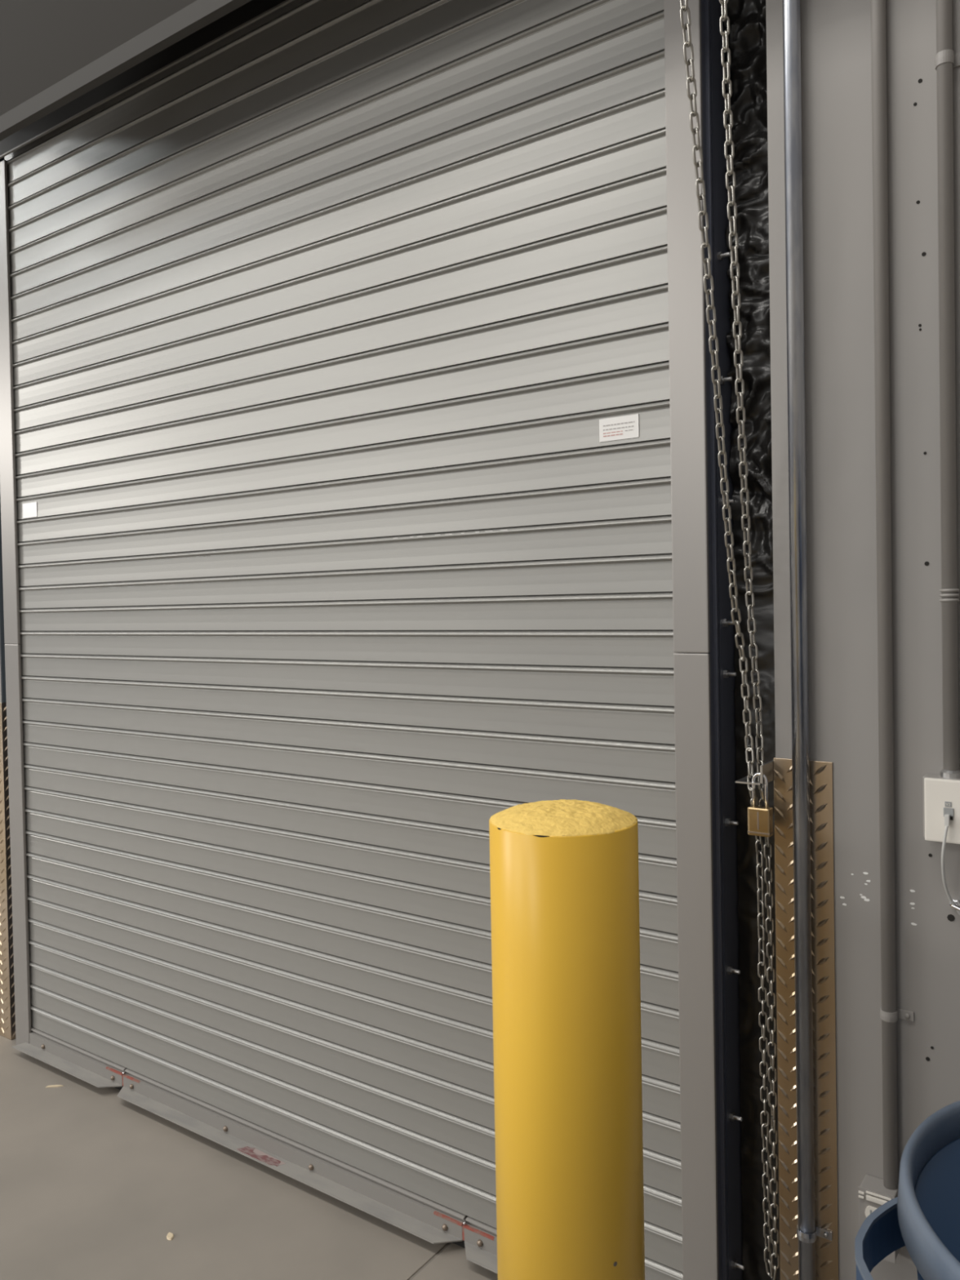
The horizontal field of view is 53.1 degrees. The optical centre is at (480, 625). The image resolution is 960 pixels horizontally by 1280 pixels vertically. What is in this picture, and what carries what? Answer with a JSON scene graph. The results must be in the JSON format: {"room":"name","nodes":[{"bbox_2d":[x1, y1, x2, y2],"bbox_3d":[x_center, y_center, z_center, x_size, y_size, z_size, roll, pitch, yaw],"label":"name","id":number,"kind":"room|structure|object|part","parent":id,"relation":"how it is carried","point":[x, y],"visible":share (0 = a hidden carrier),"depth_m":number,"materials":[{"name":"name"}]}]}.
{"room":"warehouse loading bay","nodes":[
{"label":"warehouse loading bay","id":0,"kind":"room"},
{"bbox_2d":[0,497,6,702],"bbox_3d":[-5.224,-2.037,5.854,8.725,7.000,0.130,0,1,35],"label":"wall","id":1,"kind":"structure","parent":0,"point":[2,672],"depth_m":3.33,"materials":[{"name":"paint"}]},
{"bbox_2d":[0,702,15,1039],"bbox_3d":[-1.703,0.856,3.430,0.210,1.177,0.095,0,1,35],"label":"plate","id":2,"kind":"object","parent":1,"relation":"attached to","point":[7,1017],"visible":0.48,"depth_m":3.35,"materials":[{"name":"metal"}]},
{"bbox_2d":[4,0,682,1279],"bbox_3d":[-0.605,-0.210,2.534,2.408,3.303,0.074,0,1,35],"label":"door","id":3,"kind":"structure","parent":1,"relation":"in","point":[335,564],"depth_m":2.38,"materials":[{"name":"paint"}]},
{"bbox_2d":[22,502,37,518],"bbox_3d":[-1.496,-0.384,3.191,0.085,0.048,0.002,0,1,35],"label":"sticker","id":4,"kind":"object","parent":3,"relation":"attached to","point":[29,509],"visible":1,"depth_m":3.19,"materials":[{"name":"white paper"}]},
{"bbox_2d":[599,413,639,442],"bbox_3d":[0.280,-0.398,1.935,0.088,0.046,0.002,0,1,35],"label":"warning sticker","id":5,"kind":"object","parent":3,"relation":"attached to","point":[625,427],"visible":1,"depth_m":1.93,"materials":[{"name":"white paper"}]},
{"bbox_2d":[0,1035,497,1279],"bbox_3d":[-4.460,1.679,-2.854,20.000,0.120,14.600,0,1,35],"label":"floor","id":6,"kind":"structure","parent":0,"point":[94,1182],"depth_m":2.38,"materials":[{"name":"grey concrete"}]},
{"bbox_2d":[45,1084,62,1087],"bbox_3d":[-1.333,1.445,3.012,0.056,0.003,0.011,-1,1,-2],"label":"paper scrap","id":7,"kind":"object","parent":6,"relation":"on","point":[51,1086],"visible":1,"depth_m":3.01,"materials":[{"name":"beige paper"}]},
{"bbox_2d":[166,1231,173,1239],"bbox_3d":[-0.736,1.448,2.277,0.028,0.003,0.020,0,1,35],"label":"chip","id":8,"kind":"object","parent":6,"relation":"on","point":[170,1236],"visible":1,"depth_m":2.27,"materials":[{"name":"beige"}]},
{"bbox_2d":[488,799,644,1279],"bbox_3d":[0.134,0.858,1.433,0.219,1.183,0.219,0,1,35],"label":"bollard","id":9,"kind":"object","parent":6,"relation":"on","point":[564,878],"visible":1,"depth_m":1.33,"materials":[{"name":"yellow metal"}]},
{"bbox_2d":[854,1100,959,1279],"bbox_3d":[0.785,1.038,1.025,0.658,0.802,0.629,0,1,35],"label":"waste bin","id":10,"kind":"object","parent":6,"relation":"on","point":[924,1217],"visible":1,"depth_m":1.15,"materials":[{"name":"blue plastic"}]},
{"bbox_3d":[0.478,0.726,0.983,0.130,0.052,0.356,-1,1,-7],"label":"handle","id":11,"kind":"part","parent":10,"relation":"part of","materials":[{"name":"blue plastic"}]},
{"bbox_2d":[765,0,959,1279],"bbox_3d":[3.224,-2.079,-0.122,6.578,7.000,0.131,0,1,35],"label":"wall","id":12,"kind":"structure","parent":0,"point":[836,74],"depth_m":1.67,"materials":[{"name":"paint"}]},
{"bbox_2d":[723,0,780,1279],"bbox_3d":[0.557,-0.218,1.873,0.134,3.298,0.058,0,1,35],"label":"plastic film","id":13,"kind":"object","parent":12,"relation":"attached to","point":[747,37],"visible":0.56,"depth_m":1.89,"materials":[{"name":"black plastic"}]},
{"bbox_2d":[735,760,773,785],"bbox_3d":[0.517,0.268,1.779,0.051,0.035,0.107,0,1,35],"label":"bracket","id":14,"kind":"object","parent":12,"relation":"attached to","point":[767,769],"visible":0.68,"depth_m":1.74,"materials":[{"name":"silver metal"}]},
{"bbox_2d":[680,0,779,1279],"bbox_3d":[0.402,-0.010,1.583,0.051,2.506,0.498,0,1,29],"label":"chain","id":15,"kind":"object","parent":14,"relation":"hanging from","point":[688,43],"visible":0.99,"depth_m":1.72,"materials":[{"name":"silver metal"}]},
{"bbox_2d":[747,772,773,837],"bbox_3d":[0.505,0.322,1.732,0.040,0.114,0.022,0,1,35],"label":"padlock","id":16,"kind":"object","parent":15,"relation":"hanging from","point":[760,819],"visible":1,"depth_m":1.72,"materials":[{"name":"gold metal"}]},
{"bbox_2d":[773,757,838,1279],"bbox_3d":[0.612,0.838,1.774,0.106,1.190,0.065,0,1,35],"label":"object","id":17,"kind":"object","parent":12,"relation":"attached to","point":[821,794],"visible":0.73,"depth_m":1.74,"materials":[{"name":"metal"}]},
{"bbox_2d":[782,0,831,1279],"bbox_3d":[0.542,-2.015,1.672,0.058,6.898,0.035,0,1,35],"label":"conduit","id":18,"kind":"object","parent":12,"relation":"attached to","point":[806,1233],"visible":1,"depth_m":1.71,"materials":[{"name":"metal"}]},
{"bbox_2d":[857,1174,900,1263],"bbox_3d":[0.690,1.024,1.659,0.059,0.113,0.054,0,1,35],"label":"power outlet","id":19,"kind":"object","parent":12,"relation":"attached to","point":[872,1193],"visible":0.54,"depth_m":1.65,"materials":[{"name":"grey"}]},
{"bbox_2d":[865,1205,877,1217],"bbox_3d":[0.675,1.007,1.640,0.033,0.025,0.003,0,1,35],"label":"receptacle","id":20,"kind":"object","parent":19,"relation":"attached to","point":[868,1209],"depth_m":1.64,"materials":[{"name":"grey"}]},
{"bbox_2d":[871,0,914,1190],"bbox_3d":[0.659,-2.242,1.589,0.052,6.445,0.029,0,1,35],"label":"conduit","id":21,"kind":"object","parent":12,"relation":"attached to","point":[890,1014],"visible":0.98,"depth_m":1.63,"materials":[{"name":"grey metal"}]},
{"bbox_2d":[922,773,959,844],"bbox_3d":[0.777,0.302,1.579,0.086,0.104,0.045,0,1,35],"label":"outlet","id":22,"kind":"object","parent":12,"relation":"attached to","point":[940,795],"visible":0.99,"depth_m":1.57,"materials":[{"name":"grey plastic"}]},
{"bbox_2d":[941,813,955,905],"bbox_3d":[0.767,0.385,1.574,0.015,0.157,0.047,0,1,35],"label":"cable","id":23,"kind":"object","parent":22,"relation":"hanging from","point":[947,817],"visible":1,"depth_m":1.56,"materials":[{"name":"grey plastic"}]},
{"bbox_2d":[934,0,959,778],"bbox_3d":[0.734,-2.606,1.525,0.054,5.717,0.033,0,1,35],"label":"conduit","id":24,"kind":"object","parent":12,"relation":"attached to","point":[945,60],"visible":1,"depth_m":1.56,"materials":[{"name":"grey metal"}]},
{"bbox_2d":[949,899,959,915],"bbox_3d":[0.794,0.470,1.589,0.034,0.027,0.017,0,1,35],"label":"clamp","id":25,"kind":"object","parent":12,"relation":"attached to","point":[957,906],"visible":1,"depth_m":1.59,"materials":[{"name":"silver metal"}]},
{"bbox_3d":[-0.521,-2.063,2.655,3.300,7.000,0.060,0,1,35],"label":"wall","id":26,"kind":"structure","parent":0,"visible":0},
{"bbox_2d":[0,156,31,1044],"bbox_3d":[-1.554,-0.206,3.313,0.090,3.300,0.149,0,1,35],"label":"guide","id":27,"kind":"object","parent":26,"relation":"attached to","point":[7,457],"visible":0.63,"depth_m":3.25,"materials":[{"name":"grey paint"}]},
{"bbox_3d":[-1.603,-0.746,3.244,0.086,1.616,0.010,0,1,35],"label":"guide plate","id":28,"kind":"part","parent":27,"relation":"part of","materials":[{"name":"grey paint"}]},
{"bbox_3d":[-1.575,0.754,3.273,0.086,1.382,0.010,0,1,35],"label":"guide plate","id":29,"kind":"part","parent":27,"relation":"part of","materials":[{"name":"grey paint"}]},
{"bbox_2d":[663,0,744,1279],"bbox_3d":[0.458,-0.216,1.875,0.166,3.300,0.068,-2,1,-30],"label":"guide","id":30,"kind":"object","parent":26,"relation":"attached to","point":[704,674],"visible":0.94,"depth_m":1.85,"materials":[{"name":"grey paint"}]},
{"bbox_3d":[0.390,-0.905,1.830,0.072,1.916,0.010,0,1,35],"label":"guide plate","id":31,"kind":"part","parent":30,"relation":"part of","materials":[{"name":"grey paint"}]},
{"bbox_3d":[0.421,0.744,1.862,0.072,1.382,0.010,0,1,35],"label":"guide plate","id":32,"kind":"part","parent":30,"relation":"part of","materials":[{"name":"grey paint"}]},
{"bbox_3d":[-0.586,-3.740,2.537,2.700,3.640,0.100,0,1,35],"label":"wall","id":33,"kind":"structure","parent":0,"visible":0},
{"bbox_2d":[0,0,293,159],"bbox_3d":[-0.333,-1.871,2.019,3.560,0.967,0.548,0,1,35],"label":"hood","id":34,"kind":"object","parent":33,"relation":"attached to","point":[60,60],"visible":1,"depth_m":2.46,"materials":[{"name":"grey metal"}]}
]}

